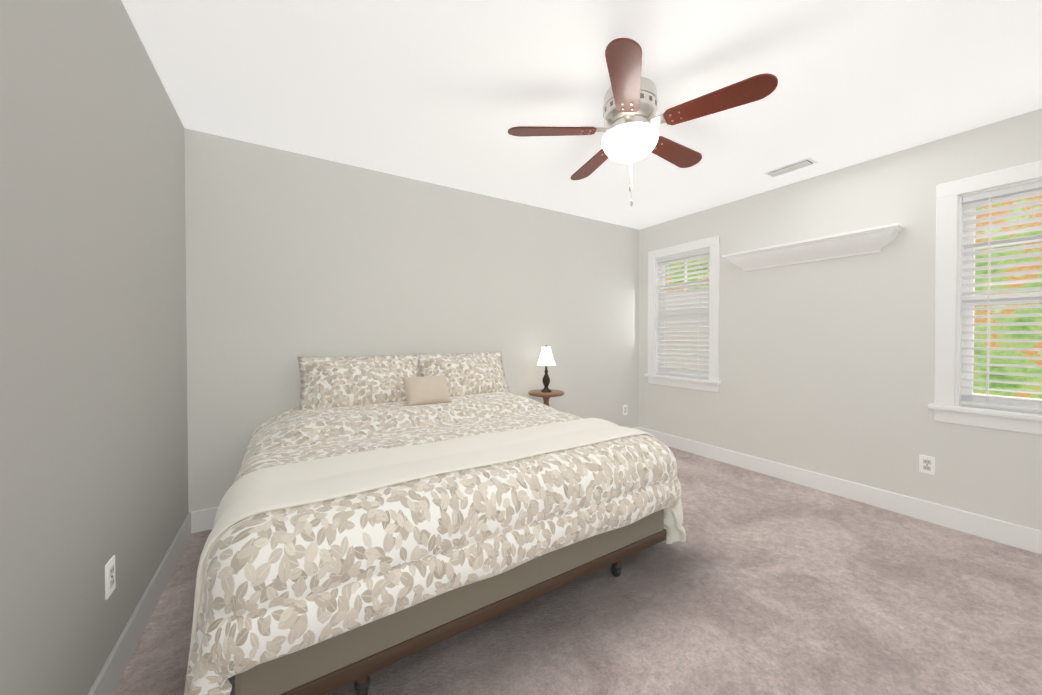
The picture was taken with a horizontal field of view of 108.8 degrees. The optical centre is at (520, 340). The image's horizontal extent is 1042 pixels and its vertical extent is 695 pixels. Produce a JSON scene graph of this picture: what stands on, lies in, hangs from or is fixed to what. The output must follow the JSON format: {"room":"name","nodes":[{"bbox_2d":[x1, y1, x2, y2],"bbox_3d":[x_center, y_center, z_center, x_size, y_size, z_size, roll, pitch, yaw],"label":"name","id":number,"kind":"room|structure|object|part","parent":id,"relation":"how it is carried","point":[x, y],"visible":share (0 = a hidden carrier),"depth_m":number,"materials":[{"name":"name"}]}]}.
{"room":"bedroom","nodes":[
{"label":"bedroom","id":0,"kind":"room"},
{"bbox_2d":[0,0,188,694],"bbox_3d":[-1.192,-0.032,0.823,0.120,2.440,3.520,0,1,-32],"label":"wall","id":1,"kind":"structure","parent":0,"point":[93,417],"depth_m":1.11,"materials":[{"name":"beige paint"}]},
{"bbox_2d":[105,555,115,599],"bbox_3d":[-1.382,0.798,1.257,0.009,0.116,0.070,0,1,-32],"label":"electrical outlet","id":2,"kind":"object","parent":1,"relation":"attached to","point":[110,583],"visible":1,"depth_m":1.25,"materials":[{"name":"white plastic"}]},
{"bbox_2d":[87,511,194,694],"bbox_3d":[-1.133,1.123,0.868,0.015,0.130,3.210,0,1,-32],"label":"baseboard","id":3,"kind":"structure","parent":1,"relation":"attached to","point":[107,681],"depth_m":1.47,"materials":[{"name":"grey wood"}]},
{"bbox_2d":[184,128,638,511],"bbox_3d":[-0.346,-0.062,3.360,4.010,2.440,0.120,0,1,-32],"label":"wall","id":4,"kind":"structure","parent":0,"point":[291,257],"depth_m":2.78,"materials":[{"name":"beige paint"}]},
{"bbox_2d":[195,427,638,532],"bbox_3d":[-0.310,1.093,3.316,4.010,0.130,0.015,0,1,-32],"label":"baseboard","id":5,"kind":"structure","parent":4,"relation":"attached to","point":[204,519],"depth_m":2.29,"materials":[{"name":"grey"}]},
{"bbox_2d":[623,405,626,414],"bbox_3d":[1.191,0.797,4.258,0.070,0.116,0.009,0,1,-32],"label":"electrical outlet","id":6,"kind":"object","parent":4,"relation":"attached to","point":[624,409],"visible":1,"depth_m":4.25,"materials":[{"name":"white plastic"}]},
{"bbox_2d":[113,446,1041,694],"bbox_3d":[0.557,1.225,1.935,4.250,0.100,3.520,0,1,-32],"label":"floor","id":7,"kind":"structure","parent":0,"point":[755,583],"depth_m":1.58,"materials":[{"name":"carpet"}]},
{"bbox_2d":[184,351,685,694],"bbox_3d":[-0.413,0.641,2.160,2.132,1.062,1.755,0,1,-32],"label":"bed","id":8,"kind":"object","parent":7,"relation":"on","point":[374,513],"visible":1,"depth_m":1.40,"materials":[{"name":"beige fabric"}]},
{"bbox_2d":[297,354,418,409],"bbox_3d":[-1.079,0.295,2.574,0.800,0.420,0.202,0,-25,-30],"label":"pillow","id":9,"kind":"object","parent":8,"relation":"on","point":[327,383],"depth_m":2.47,"materials":[{"name":"beige fabric"}]},
{"bbox_2d":[187,418,654,668],"bbox_3d":[-0.177,0.726,1.776,2.077,0.452,0.442,0,1,-32],"label":"throw","id":10,"kind":"object","parent":8,"relation":"on","point":[300,486],"depth_m":1.48,"materials":[{"name":"white fabric"}]},
{"bbox_2d":[402,375,451,405],"bbox_3d":[-0.649,0.345,2.585,0.320,0.210,0.109,0,-27,-35],"label":"pillow","id":11,"kind":"object","parent":8,"relation":"on","point":[425,390],"depth_m":2.53,"materials":[{"name":"beige fabric"}]},
{"bbox_3d":[-0.442,0.876,2.204,1.850,0.590,1.655,0,1,-32],"label":"frame","id":12,"kind":"part","parent":8,"relation":"part of","materials":[{"name":"brown wood"}]},
{"bbox_2d":[419,351,509,396],"bbox_3d":[-0.438,0.290,2.982,0.760,0.420,0.202,0,-24,-34],"label":"pillow","id":13,"kind":"object","parent":8,"relation":"on","point":[467,374],"depth_m":2.91,"materials":[{"name":"beige fabric"}]},
{"bbox_2d":[528,389,563,406],"bbox_3d":[0.249,0.815,3.398,0.413,0.685,0.395,0,1,-32],"label":"nightstand","id":14,"kind":"object","parent":7,"relation":"on","point":[545,396],"visible":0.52,"depth_m":3.37,"materials":[{"name":"brown wood"}]},
{"bbox_2d":[537,345,555,391],"bbox_3d":[0.232,0.257,3.419,0.180,0.430,0.180,0,1,-32],"label":"lamp","id":15,"kind":"object","parent":14,"relation":"on","point":[546,359],"visible":1,"depth_m":3.38,"materials":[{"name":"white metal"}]},
{"bbox_2d":[121,0,1041,228],"bbox_3d":[0.557,-1.315,1.905,4.250,0.100,3.520,0,1,-32],"label":"ceiling","id":16,"kind":"structure","parent":0,"point":[448,93],"depth_m":1.81,"materials":[{"name":"paint"}]},
{"bbox_2d":[508,38,777,206],"bbox_3d":[0.588,-0.960,1.940,1.160,0.612,1.193,0,1,-32],"label":"fan","id":17,"kind":"object","parent":16,"relation":"hanging from","point":[631,121],"visible":1,"depth_m":1.79,"materials":[{"name":"brown wood"}]},
{"bbox_2d":[763,157,817,176],"bbox_3d":[1.984,-1.267,2.753,0.130,0.016,0.300,0,1,-32],"label":"ceiling vent","id":18,"kind":"object","parent":16,"relation":"in","point":[792,166],"visible":0.98,"depth_m":2.72,"materials":[{"name":"white metal"}]},
{"bbox_2d":[639,108,1041,530],"bbox_3d":[2.307,-0.058,3.017,0.120,2.440,3.520,0,1,-32],"label":"wall","id":19,"kind":"structure","parent":0,"point":[826,367],"depth_m":2.73,"materials":[{"name":"beige paint"}]},
{"bbox_2d":[644,236,720,391],"bbox_3d":[1.706,-0.252,3.925,0.170,1.495,0.860,0,1,-32],"label":"window","id":20,"kind":"structure","parent":19,"relation":"in","point":[670,311],"depth_m":3.89,"materials":[{"name":"white"}]},
{"bbox_2d":[722,223,905,270],"bbox_3d":[2.196,-0.692,2.940,0.140,0.150,1.160,0,1,-32],"label":"shelf","id":21,"kind":"object","parent":19,"relation":"attached to","point":[864,241],"visible":1,"depth_m":2.82,"materials":[{"name":"white wood"}]},
{"bbox_2d":[639,427,1041,554],"bbox_3d":[2.252,1.097,2.991,0.015,0.130,3.210,0,1,-32],"label":"baseboard","id":22,"kind":"structure","parent":19,"relation":"attached to","point":[1018,536],"depth_m":2.59,"materials":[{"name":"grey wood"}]},
{"bbox_2d":[919,455,934,474],"bbox_3d":[2.620,0.804,2.406,0.009,0.116,0.070,0,1,-32],"label":"electrical outlet","id":23,"kind":"object","parent":19,"relation":"attached to","point":[926,464],"visible":1,"depth_m":2.40,"materials":[{"name":"white plastic"}]},
{"bbox_2d":[928,161,1041,434],"bbox_3d":[2.886,-0.229,2.044,0.170,1.495,0.860,0,1,-32],"label":"window","id":24,"kind":"structure","parent":19,"relation":"in","point":[957,300],"depth_m":2.23,"materials":[{"name":"white"}]}
]}

